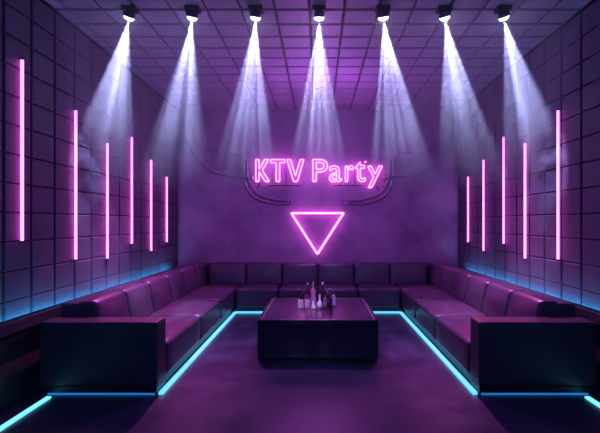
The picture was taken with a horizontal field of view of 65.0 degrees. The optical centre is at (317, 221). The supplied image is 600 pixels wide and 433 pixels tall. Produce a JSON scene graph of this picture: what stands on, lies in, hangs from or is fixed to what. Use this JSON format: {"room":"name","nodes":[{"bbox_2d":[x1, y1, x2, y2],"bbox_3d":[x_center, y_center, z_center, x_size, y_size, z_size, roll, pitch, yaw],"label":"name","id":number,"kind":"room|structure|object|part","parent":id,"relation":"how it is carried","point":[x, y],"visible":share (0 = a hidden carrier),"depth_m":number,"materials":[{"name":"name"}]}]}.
{"room":"karaoke room","nodes":[
{"label":"karaoke room","id":0,"kind":"room"},
{"bbox_2d":[0,0,177,408],"bbox_3d":[-2.647,-0.282,3.600,0.205,3.565,10.400,0,0,0],"label":"wall","id":1,"kind":"structure","parent":0,"point":[65,71],"depth_m":4.74,"materials":[{"name":"black"}]},
{"bbox_2d":[19,58,23,242],"bbox_3d":[-2.535,-0.612,4.020,0.036,1.582,0.026,0,0,0],"label":"tube light","id":2,"kind":"object","parent":1,"relation":"attached to","point":[20,59],"visible":1,"depth_m":4.01,"materials":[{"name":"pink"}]},
{"bbox_2d":[0,306,60,337],"bbox_3d":[-2.506,0.854,5.399,0.081,0.092,6.398,0,0,0],"label":"trim","id":3,"kind":"structure","parent":1,"relation":"attached to","point":[21,324],"depth_m":4.00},
{"bbox_2d":[73,109,76,260],"bbox_3d":[-2.535,-0.387,4.910,0.036,1.588,0.026,0,0,0],"label":"tube light","id":4,"kind":"object","parent":1,"relation":"attached to","point":[75,110],"visible":1,"depth_m":4.90,"materials":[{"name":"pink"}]},
{"bbox_2d":[105,142,108,259],"bbox_3d":[-2.535,-0.252,5.650,0.036,1.418,0.026,0,0,0],"label":"tube light","id":5,"kind":"object","parent":1,"relation":"attached to","point":[107,143],"visible":1,"depth_m":5.64,"materials":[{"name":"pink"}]},
{"bbox_2d":[130,136,132,244],"bbox_3d":[-2.535,-0.428,6.390,0.036,1.482,0.026,0,0,0],"label":"tube light","id":6,"kind":"object","parent":1,"relation":"attached to","point":[130,136],"visible":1,"depth_m":6.38,"materials":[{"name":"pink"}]},
{"bbox_2d":[150,159,151,251],"bbox_3d":[-2.535,-0.250,7.130,0.036,1.411,0.026,0,0,0],"label":"tube light","id":7,"kind":"object","parent":1,"relation":"attached to","point":[150,159],"visible":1,"depth_m":7.12,"materials":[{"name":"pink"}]},
{"bbox_2d":[165,176,167,242],"bbox_3d":[-2.535,-0.209,7.870,0.036,1.122,0.026,0,0,0],"label":"tube light","id":8,"kind":"object","parent":1,"relation":"attached to","point":[165,176],"visible":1,"depth_m":7.86,"materials":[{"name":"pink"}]},
{"bbox_2d":[0,306,599,432],"bbox_3d":[0.000,1.560,3.600,5.500,0.120,10.400,0,0,0],"label":"floor","id":9,"kind":"structure","parent":0,"point":[226,388],"depth_m":3.91,"materials":[{"name":"concrete"}]},
{"bbox_2d":[0,396,50,430],"bbox_3d":[-2.295,1.493,2.205,0.040,0.014,3.610,0,0,0],"label":"light strip","id":10,"kind":"object","parent":9,"relation":"on","point":[46,398],"visible":1,"depth_m":3.67,"materials":[{"name":"teal plastic"}]},
{"bbox_2d":[48,393,154,394],"bbox_3d":[-1.883,1.492,4.082,0.925,0.016,0.015,0,0,0],"label":"light strip","id":11,"kind":"object","parent":9,"relation":"on","point":[48,393],"visible":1,"depth_m":4.08,"materials":[{"name":"blue plastic"}]},
{"bbox_2d":[40,262,595,392],"bbox_3d":[0.000,1.098,6.315,4.810,0.759,4.530,0,0,0],"label":"sectional sofa","id":12,"kind":"object","parent":9,"relation":"on","point":[133,336],"visible":0.95,"depth_m":4.58,"materials":[{"name":"leather"}]},
{"bbox_3d":[-1.897,1.141,4.175,1.015,0.553,0.250,0,0,0],"label":"arm","id":13,"kind":"part","parent":12,"relation":"part of","materials":[{"name":"leather"}]},
{"bbox_2d":[79,291,128,316],"bbox_3d":[-2.103,0.919,4.680,0.254,0.382,0.656,0,0,0],"label":"cushion","id":14,"kind":"object","parent":12,"relation":"on","point":[112,303],"depth_m":4.54,"materials":[{"name":"leather"}]},
{"bbox_3d":[-2.288,1.077,6.460,0.215,0.645,4.200,0,0,0],"label":"frame","id":15,"kind":"part","parent":12,"relation":"part of","materials":[{"name":"leather"}]},
{"bbox_2d":[113,283,153,316],"bbox_3d":[-2.103,0.919,5.370,0.254,0.382,0.676,0,0,0],"label":"cushion","id":16,"kind":"object","parent":12,"relation":"on","point":[139,300],"depth_m":5.30,"materials":[{"name":"leather"}]},
{"bbox_2d":[137,276,171,311],"bbox_3d":[-2.103,0.919,6.070,0.254,0.382,0.676,0,0,0],"label":"cushion","id":17,"kind":"object","parent":12,"relation":"on","point":[159,286],"depth_m":5.97,"materials":[{"name":"leather"}]},
{"bbox_2d":[157,271,185,301],"bbox_3d":[-2.103,0.919,6.770,0.254,0.382,0.676,0,0,0],"label":"cushion","id":18,"kind":"object","parent":12,"relation":"on","point":[176,281],"depth_m":6.67,"materials":[{"name":"leather"}]},
{"bbox_2d":[147,316,199,373],"bbox_3d":[-1.710,1.249,4.918,0.660,0.338,1.207,0,0,0],"label":"seat cushion","id":19,"kind":"object","parent":12,"relation":"on","point":[182,332],"depth_m":4.88,"materials":[{"name":"leather"}]},
{"bbox_2d":[149,300,219,340],"bbox_3d":[-1.710,1.249,6.095,0.660,0.338,1.112,0,0,0],"label":"seat cushion","id":20,"kind":"object","parent":12,"relation":"on","point":[208,311],"depth_m":5.95,"materials":[{"name":"leather"}]},
{"bbox_2d":[173,266,197,293],"bbox_3d":[-2.103,0.919,7.460,0.254,0.382,0.656,0,0,0],"label":"cushion","id":21,"kind":"object","parent":12,"relation":"on","point":[190,276],"depth_m":7.38,"materials":[{"name":"leather"}]},
{"bbox_2d":[187,262,208,287],"bbox_3d":[-2.096,0.918,8.154,0.267,0.384,0.692,0,0,0],"label":"cushion","id":22,"kind":"object","parent":12,"relation":"on","point":[201,269],"depth_m":8.08,"materials":[{"name":"leather"}]},
{"bbox_2d":[178,289,233,319],"bbox_3d":[-1.710,1.249,7.200,0.660,0.338,1.062,0,0,0],"label":"seat cushion","id":23,"kind":"object","parent":12,"relation":"on","point":[225,297],"depth_m":7.09,"materials":[{"name":"leather"}]},
{"bbox_2d":[198,284,239,306],"bbox_3d":[-1.710,1.254,8.052,0.660,0.328,0.616,0,0,0],"label":"seat cushion","id":24,"kind":"object","parent":12,"relation":"on","point":[234,287],"depth_m":7.87,"materials":[{"name":"leather"}]},
{"bbox_2d":[209,262,246,284],"bbox_3d":[-1.600,0.914,8.373,0.646,0.391,0.254,0,0,0],"label":"cushion","id":25,"kind":"object","parent":12,"relation":"on","point":[220,273],"depth_m":8.27,"materials":[{"name":"leather"}]},
{"bbox_2d":[235,284,279,307],"bbox_3d":[-1.018,1.249,8.050,0.702,0.338,0.620,0,0,0],"label":"seat cushion","id":26,"kind":"object","parent":12,"relation":"on","point":[246,295],"depth_m":7.74,"materials":[{"name":"leather"}]},
{"bbox_2d":[246,262,281,284],"bbox_3d":[-0.953,0.914,8.373,0.621,0.391,0.254,0,0,0],"label":"cushion","id":27,"kind":"object","parent":12,"relation":"on","point":[256,272],"depth_m":8.27,"materials":[{"name":"leather"}]},
{"bbox_2d":[279,284,316,297],"bbox_3d":[-0.330,1.249,8.050,0.646,0.338,0.620,0,0,0],"label":"seat cushion","id":28,"kind":"object","parent":12,"relation":"on","point":[286,290],"depth_m":7.75,"materials":[{"name":"leather"}]},
{"bbox_2d":[282,262,317,284],"bbox_3d":[-0.318,0.914,8.373,0.621,0.391,0.254,0,0,0],"label":"cushion","id":29,"kind":"object","parent":12,"relation":"on","point":[292,272],"depth_m":8.27,"materials":[{"name":"leather"}]},
{"bbox_3d":[0.000,1.073,8.520,4.300,0.655,0.120,0,0,0],"label":"frame","id":30,"kind":"part","parent":12,"relation":"part of","materials":[{"name":"leather"}]},
{"bbox_2d":[318,262,353,284],"bbox_3d":[0.318,0.914,8.373,0.621,0.391,0.254,0,0,0],"label":"cushion","id":31,"kind":"object","parent":12,"relation":"on","point":[328,272],"depth_m":8.27,"materials":[{"name":"leather"}]},
{"bbox_2d":[319,284,356,297],"bbox_3d":[0.330,1.249,8.050,0.646,0.338,0.620,0,0,0],"label":"seat cushion","id":32,"kind":"object","parent":12,"relation":"on","point":[340,290],"depth_m":7.75,"materials":[{"name":"leather"}]},
{"bbox_2d":[354,262,389,284],"bbox_3d":[0.953,0.914,8.373,0.621,0.391,0.254,0,0,0],"label":"cushion","id":33,"kind":"object","parent":12,"relation":"on","point":[364,272],"depth_m":8.27,"materials":[{"name":"leather"}]},
{"bbox_2d":[356,284,400,307],"bbox_3d":[1.018,1.249,8.050,0.702,0.338,0.620,0,0,0],"label":"seat cushion","id":34,"kind":"object","parent":12,"relation":"on","point":[376,295],"depth_m":7.74,"materials":[{"name":"leather"}]},
{"bbox_2d":[389,262,426,284],"bbox_3d":[1.600,0.914,8.373,0.646,0.391,0.254,0,0,0],"label":"cushion","id":35,"kind":"object","parent":12,"relation":"on","point":[400,273],"depth_m":8.27,"materials":[{"name":"leather"}]},
{"bbox_2d":[396,284,437,306],"bbox_3d":[1.710,1.254,8.052,0.660,0.328,0.616,0,0,0],"label":"seat cushion","id":36,"kind":"object","parent":12,"relation":"on","point":[401,287],"depth_m":7.87,"materials":[{"name":"leather"}]},
{"bbox_2d":[402,289,457,319],"bbox_3d":[1.710,1.249,7.200,0.660,0.338,1.062,0,0,0],"label":"seat cushion","id":37,"kind":"object","parent":12,"relation":"on","point":[410,297],"depth_m":7.09,"materials":[{"name":"leather"}]},
{"bbox_2d":[427,262,448,287],"bbox_3d":[2.096,0.918,8.154,0.267,0.384,0.692,0,0,0],"label":"cushion","id":38,"kind":"object","parent":12,"relation":"on","point":[434,269],"depth_m":8.08,"materials":[{"name":"leather"}]},
{"bbox_2d":[438,266,462,293],"bbox_3d":[2.103,0.919,7.460,0.254,0.382,0.656,0,0,0],"label":"cushion","id":39,"kind":"object","parent":12,"relation":"on","point":[445,276],"depth_m":7.38,"materials":[{"name":"leather"}]},
{"bbox_2d":[416,300,486,340],"bbox_3d":[1.710,1.249,6.095,0.660,0.338,1.112,0,0,0],"label":"seat cushion","id":40,"kind":"object","parent":12,"relation":"on","point":[427,311],"depth_m":5.95,"materials":[{"name":"leather"}]},
{"bbox_2d":[436,316,488,373],"bbox_3d":[1.710,1.249,4.918,0.660,0.338,1.207,0,0,0],"label":"seat cushion","id":41,"kind":"object","parent":12,"relation":"on","point":[452,332],"depth_m":4.88,"materials":[{"name":"leather"}]},
{"bbox_2d":[450,271,478,301],"bbox_3d":[2.103,0.919,6.770,0.254,0.382,0.676,0,0,0],"label":"cushion","id":42,"kind":"object","parent":12,"relation":"on","point":[459,281],"depth_m":6.67,"materials":[{"name":"leather"}]},
{"bbox_2d":[464,276,498,311],"bbox_3d":[2.103,0.919,6.070,0.254,0.382,0.676,0,0,0],"label":"cushion","id":43,"kind":"object","parent":12,"relation":"on","point":[476,286],"depth_m":5.97,"materials":[{"name":"leather"}]},
{"bbox_2d":[482,283,522,316],"bbox_3d":[2.103,0.919,5.370,0.254,0.382,0.676,0,0,0],"label":"cushion","id":44,"kind":"object","parent":12,"relation":"on","point":[496,300],"depth_m":5.30,"materials":[{"name":"leather"}]},
{"bbox_3d":[2.288,1.077,6.460,0.215,0.645,4.200,0,0,0],"label":"frame","id":45,"kind":"part","parent":12,"relation":"part of","materials":[{"name":"leather"}]},
{"bbox_2d":[507,291,556,316],"bbox_3d":[2.103,0.919,4.680,0.254,0.382,0.656,0,0,0],"label":"cushion","id":46,"kind":"object","parent":12,"relation":"on","point":[520,303],"depth_m":4.54,"materials":[{"name":"leather"}]},
{"bbox_3d":[1.897,1.141,4.175,1.015,0.553,0.250,0,0,0],"label":"arm","id":47,"kind":"part","parent":12,"relation":"part of","materials":[{"name":"leather"}]},
{"bbox_2d":[258,298,377,359],"bbox_3d":[0.000,1.278,5.805,1.306,0.444,1.470,0,0,0],"label":"coffee table","id":48,"kind":"object","parent":9,"relation":"on","point":[348,330],"visible":0.98,"depth_m":5.11,"materials":[{"name":"paint"}]},
{"bbox_3d":[-0.622,1.282,5.805,0.062,0.326,1.470,0,0,0],"label":"panel","id":49,"kind":"part","parent":48,"relation":"part of","materials":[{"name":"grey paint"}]},
{"bbox_2d":[298,299,303,307],"bbox_3d":[-0.214,1.007,5.777,0.075,0.098,0.074,0,0,0],"label":"drinking glass","id":50,"kind":"object","parent":48,"relation":"on","point":[300,302],"visible":1,"depth_m":5.75,"materials":[{"name":"purple"}]},
{"bbox_2d":[300,286,303,303],"bbox_3d":[-0.207,0.946,6.096,0.057,0.220,0.056,0,0,0],"label":"bottle","id":51,"kind":"object","parent":48,"relation":"on","point":[301,292],"visible":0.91,"depth_m":6.08,"materials":[{"name":"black glass"}]},
{"bbox_2d":[305,283,309,298],"bbox_3d":[-0.136,0.918,6.022,0.063,0.276,0.062,0,0,0],"label":"bottle","id":52,"kind":"object","parent":48,"relation":"on","point":[307,292],"visible":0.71,"depth_m":6.00,"materials":[{"name":"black glass"}]},
{"bbox_2d":[305,299,309,307],"bbox_3d":[-0.133,1.007,5.804,0.066,0.099,0.065,0,0,0],"label":"drinking glass","id":53,"kind":"object","parent":48,"relation":"on","point":[307,301],"visible":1,"depth_m":5.78,"materials":[{"name":"purple"}]},
{"bbox_2d":[311,282,315,304],"bbox_3d":[-0.061,0.907,5.950,0.067,0.298,0.066,0,0,0],"label":"bottle","id":54,"kind":"object","parent":48,"relation":"on","point":[313,292],"visible":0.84,"depth_m":5.92,"materials":[{"name":"pink glass"}]},
{"bbox_2d":[311,300,315,308],"bbox_3d":[-0.057,1.001,5.710,0.063,0.109,0.062,0,0,0],"label":"bottle","id":55,"kind":"object","parent":48,"relation":"on","point":[313,306],"visible":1,"depth_m":5.69,"materials":[{"name":"white glass"}]},
{"bbox_2d":[316,286,319,302],"bbox_3d":[0.000,0.945,6.133,0.047,0.222,0.046,0,0,0],"label":"bottle","id":56,"kind":"object","parent":48,"relation":"on","point":[317,292],"visible":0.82,"depth_m":6.12,"materials":[{"name":"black glass"}]},
{"bbox_3d":[0.000,1.282,5.112,1.182,0.326,0.015,0,0,0],"label":"panel","id":57,"kind":"part","parent":48,"relation":"part of","materials":[{"name":"paint"}]},
{"bbox_3d":[0.000,1.462,5.805,1.306,0.033,1.470,0,0,0],"label":"panel","id":58,"kind":"part","parent":48,"relation":"part of","materials":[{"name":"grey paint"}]},
{"bbox_2d":[317,294,321,308],"bbox_3d":[0.019,0.970,5.737,0.068,0.172,0.067,0,0,0],"label":"bottle","id":59,"kind":"object","parent":48,"relation":"on","point":[319,303],"visible":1,"depth_m":5.71,"materials":[{"name":"white glass"}]},
{"bbox_2d":[320,282,324,304],"bbox_3d":[0.059,0.914,6.022,0.069,0.283,0.068,0,0,0],"label":"bottle","id":60,"kind":"object","parent":48,"relation":"on","point":[322,291],"visible":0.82,"depth_m":5.99,"materials":[{"name":"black glass"}]},
{"bbox_2d":[323,294,326,307],"bbox_3d":[0.086,0.973,5.777,0.045,0.166,0.044,0,0,0],"label":"bottle","id":61,"kind":"object","parent":48,"relation":"on","point":[324,299],"visible":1,"depth_m":5.76,"materials":[{"name":"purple glass"}]},
{"bbox_2d":[329,294,331,308],"bbox_3d":[0.154,0.971,5.737,0.042,0.171,0.041,0,0,0],"label":"bottle","id":62,"kind":"object","parent":48,"relation":"on","point":[330,297],"visible":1,"depth_m":5.72,"materials":[{"name":"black glass"}]},
{"bbox_2d":[331,292,335,306],"bbox_3d":[0.195,0.970,5.886,0.054,0.173,0.053,0,0,0],"label":"bottle","id":63,"kind":"object","parent":48,"relation":"on","point":[333,296],"visible":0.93,"depth_m":5.86,"materials":[{"name":"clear glass"}]},
{"bbox_3d":[0.622,1.282,5.805,0.062,0.326,1.470,0,0,0],"label":"panel","id":64,"kind":"part","parent":48,"relation":"part of","materials":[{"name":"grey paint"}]},
{"bbox_2d":[158,311,477,394],"bbox_3d":[0.000,1.488,5.920,2.770,0.024,3.680,0,0,0],"label":"light strip","id":65,"kind":"object","parent":9,"relation":"on","point":[184,367],"visible":0.9,"depth_m":5.24,"materials":[{"name":"teal plastic"}]},
{"bbox_2d":[481,393,587,394],"bbox_3d":[1.883,1.492,4.082,0.925,0.016,0.015,0,0,0],"label":"light strip","id":66,"kind":"object","parent":9,"relation":"on","point":[481,393],"visible":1,"depth_m":4.08,"materials":[{"name":"blue plastic"}]},
{"bbox_2d":[585,396,599,407],"bbox_3d":[2.295,1.493,2.205,0.040,0.014,3.610,0,0,0],"label":"light strip","id":67,"kind":"object","parent":9,"relation":"on","point":[589,398],"visible":1,"depth_m":3.91,"materials":[{"name":"teal plastic"}]},
{"bbox_2d":[42,0,593,109],"bbox_3d":[0.000,-2.132,3.600,5.500,0.165,10.400,0,0,0],"label":"ceiling","id":68,"kind":"structure","parent":0,"point":[225,59],"depth_m":5.57,"materials":[{"name":"tile"}]},
{"bbox_2d":[121,4,138,20],"bbox_3d":[-1.800,-1.998,4.503,0.130,0.135,0.125,0,0,0],"label":"ceiling spotlight","id":69,"kind":"object","parent":68,"relation":"attached to","point":[129,11],"visible":1,"depth_m":4.47,"materials":[{"name":"black metal"}]},
{"bbox_3d":[-1.800,-2.039,4.500,0.130,0.052,0.120,0,0,0],"label":"mounting plate","id":70,"kind":"part","parent":69,"relation":"part of","materials":[{"name":"black metal"}]},
{"bbox_2d":[184,5,200,20],"bbox_3d":[-1.200,-1.998,4.503,0.130,0.135,0.125,0,0,0],"label":"ceiling spotlight","id":71,"kind":"object","parent":68,"relation":"attached to","point":[192,11],"visible":1,"depth_m":4.47,"materials":[{"name":"black metal"}]},
{"bbox_3d":[-1.200,-2.039,4.500,0.130,0.052,0.120,0,0,0],"label":"mounting plate","id":72,"kind":"part","parent":71,"relation":"part of","materials":[{"name":"black metal"}]},
{"bbox_2d":[248,5,262,20],"bbox_3d":[-0.594,-1.997,4.503,0.130,0.135,0.125,0,0,0],"label":"ceiling spotlight","id":73,"kind":"object","parent":68,"relation":"attached to","point":[255,11],"visible":1,"depth_m":4.46,"materials":[{"name":"black metal"}]},
{"bbox_3d":[-0.594,-2.039,4.500,0.130,0.052,0.120,0,0,0],"label":"mounting plate","id":74,"kind":"part","parent":73,"relation":"part of","materials":[{"name":"black metal"}]},
{"bbox_2d":[312,5,325,20],"bbox_3d":[0.010,-1.997,4.503,0.130,0.135,0.125,0,0,0],"label":"ceiling spotlight","id":75,"kind":"object","parent":68,"relation":"attached to","point":[318,11],"visible":1,"depth_m":4.46,"materials":[{"name":"black metal"}]},
{"bbox_3d":[0.010,-2.039,4.500,0.130,0.052,0.120,0,0,0],"label":"mounting plate","id":76,"kind":"part","parent":75,"relation":"part of","materials":[{"name":"black metal"}]},
{"bbox_2d":[375,4,389,20],"bbox_3d":[0.620,-1.998,4.503,0.130,0.135,0.125,0,0,0],"label":"ceiling spotlight","id":77,"kind":"object","parent":68,"relation":"attached to","point":[381,10],"visible":1,"depth_m":4.47,"materials":[{"name":"black metal"}]},
{"bbox_3d":[0.620,-2.039,4.500,0.130,0.052,0.120,0,0,0],"label":"mounting plate","id":78,"kind":"part","parent":77,"relation":"part of","materials":[{"name":"black metal"}]},
{"bbox_2d":[436,4,452,20],"bbox_3d":[1.207,-1.998,4.503,0.130,0.134,0.125,0,0,0],"label":"ceiling spotlight","id":79,"kind":"object","parent":68,"relation":"attached to","point":[444,11],"visible":1,"depth_m":4.47,"materials":[{"name":"black metal"}]},
{"bbox_3d":[1.207,-2.039,4.500,0.130,0.052,0.120,0,0,0],"label":"mounting plate","id":80,"kind":"part","parent":79,"relation":"part of","materials":[{"name":"black metal"}]},
{"bbox_2d":[494,5,511,20],"bbox_3d":[1.770,-1.998,4.503,0.130,0.135,0.125,0,0,0],"label":"ceiling spotlight","id":81,"kind":"object","parent":68,"relation":"attached to","point":[503,11],"visible":1,"depth_m":4.47,"materials":[{"name":"black metal"}]},
{"bbox_3d":[1.770,-2.039,4.500,0.130,0.052,0.120,0,0,0],"label":"mounting plate","id":82,"kind":"part","parent":81,"relation":"part of","materials":[{"name":"black metal"}]},
{"bbox_2d":[178,109,457,265],"bbox_3d":[0.000,-0.282,8.700,5.500,3.565,0.200,0,0,0],"label":"wall","id":83,"kind":"structure","parent":0,"point":[219,220],"depth_m":8.60,"materials":[{"name":"paint"}]},
{"bbox_2d":[190,123,241,157],"bbox_3d":[-1.853,-1.486,8.585,0.962,0.664,0.022,0,0,0],"label":"cable","id":84,"kind":"object","parent":83,"relation":"attached to","point":[190,123],"visible":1,"depth_m":8.58,"materials":[{"name":"purple rubber"}]},
{"bbox_2d":[182,117,253,180],"bbox_3d":[-1.818,-1.325,8.540,1.305,1.134,0.121,0,0,0],"label":"cable","id":85,"kind":"object","parent":83,"relation":"attached to","point":[251,177],"visible":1,"depth_m":8.48,"materials":[{"name":"purple rubber"}]},
{"bbox_2d":[246,160,288,200],"bbox_3d":[-0.920,-0.750,8.545,0.788,0.752,0.032,0,0,0],"label":"cable","id":86,"kind":"object","parent":83,"relation":"attached to","point":[254,190],"visible":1,"depth_m":8.53,"materials":[{"name":"purple rubber"}]},
{"bbox_2d":[242,158,294,204],"bbox_3d":[-0.901,-0.738,8.562,0.959,0.849,0.075,0,0,0],"label":"cable","id":87,"kind":"object","parent":83,"relation":"attached to","point":[292,202],"visible":0.99,"depth_m":8.55,"materials":[{"name":"purple rubber"}]},
{"bbox_2d":[291,212,343,254],"bbox_3d":[-0.010,0.208,8.557,0.971,0.769,0.086,0,0,0],"label":"triangle","id":88,"kind":"object","parent":83,"relation":"attached to","point":[292,213],"visible":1,"depth_m":8.52,"materials":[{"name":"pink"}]},
{"bbox_2d":[255,159,382,189],"bbox_3d":[0.017,-0.859,8.560,2.310,0.568,0.081,0,0,0],"label":"sign","id":89,"kind":"object","parent":83,"relation":"attached to","point":[259,166],"visible":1,"depth_m":8.52,"materials":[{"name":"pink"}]},
{"bbox_3d":[-0.617,-0.666,8.560,0.617,0.016,0.016,0,0,0],"label":"mounting rail","id":90,"kind":"part","parent":89,"relation":"part of","materials":[{"name":"metal"}]},
{"bbox_2d":[342,158,394,204],"bbox_3d":[0.920,-0.738,8.562,0.959,0.849,0.075,0,0,0],"label":"cable","id":91,"kind":"object","parent":83,"relation":"attached to","point":[344,202],"visible":0.98,"depth_m":8.55,"materials":[{"name":"purple rubber"}]},
{"bbox_2d":[348,160,390,200],"bbox_3d":[0.938,-0.750,8.545,0.788,0.752,0.032,0,0,0],"label":"cable","id":92,"kind":"object","parent":83,"relation":"attached to","point":[382,190],"visible":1,"depth_m":8.53,"materials":[{"name":"purple rubber"}]},
{"bbox_2d":[383,117,454,180],"bbox_3d":[1.837,-1.325,8.540,1.305,1.134,0.121,0,0,0],"label":"cable","id":93,"kind":"object","parent":83,"relation":"attached to","point":[385,177],"visible":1,"depth_m":8.48,"materials":[{"name":"purple rubber"}]},
{"bbox_2d":[395,123,446,157],"bbox_3d":[1.871,-1.486,8.585,0.962,0.664,0.022,0,0,0],"label":"cable","id":94,"kind":"object","parent":83,"relation":"attached to","point":[445,123],"visible":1,"depth_m":8.58,"materials":[{"name":"purple rubber"}]},
{"bbox_2d":[458,0,599,387],"bbox_3d":[2.647,-0.282,3.600,0.205,3.565,10.400,0,0,0],"label":"wall","id":95,"kind":"structure","parent":0,"point":[562,72],"depth_m":5.34,"materials":[{"name":"black"}]},
{"bbox_2d":[467,176,468,242],"bbox_3d":[2.535,-0.211,7.930,0.036,1.130,0.026,0,0,0],"label":"tube light","id":96,"kind":"object","parent":95,"relation":"attached to","point":[467,176],"visible":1,"depth_m":7.92,"materials":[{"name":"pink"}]},
{"bbox_2d":[483,159,484,251],"bbox_3d":[2.535,-0.252,7.190,0.036,1.423,0.026,0,0,0],"label":"tube light","id":97,"kind":"object","parent":95,"relation":"attached to","point":[483,159],"visible":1,"depth_m":7.18,"materials":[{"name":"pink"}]},
{"bbox_2d":[503,136,504,244],"bbox_3d":[2.535,-0.430,6.410,0.036,1.487,0.026,0,0,0],"label":"tube light","id":98,"kind":"object","parent":95,"relation":"attached to","point":[503,136],"visible":1,"depth_m":6.40,"materials":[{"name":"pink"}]},
{"bbox_2d":[524,142,526,259],"bbox_3d":[2.535,-0.257,5.747,0.036,1.443,0.026,0,0,0],"label":"tube light","id":99,"kind":"object","parent":95,"relation":"attached to","point":[524,142],"visible":1,"depth_m":5.74,"materials":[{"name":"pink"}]},
{"bbox_2d":[557,109,559,260],"bbox_3d":[2.535,-0.390,4.957,0.036,1.603,0.026,0,0,0],"label":"tube light","id":100,"kind":"object","parent":95,"relation":"attached to","point":[558,110],"visible":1,"depth_m":4.95,"materials":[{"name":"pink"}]},
{"bbox_2d":[575,306,599,324],"bbox_3d":[2.506,0.854,5.399,0.081,0.092,6.398,0,0,0],"label":"trim","id":101,"kind":"structure","parent":95,"relation":"attached to","point":[579,312],"depth_m":4.30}
]}

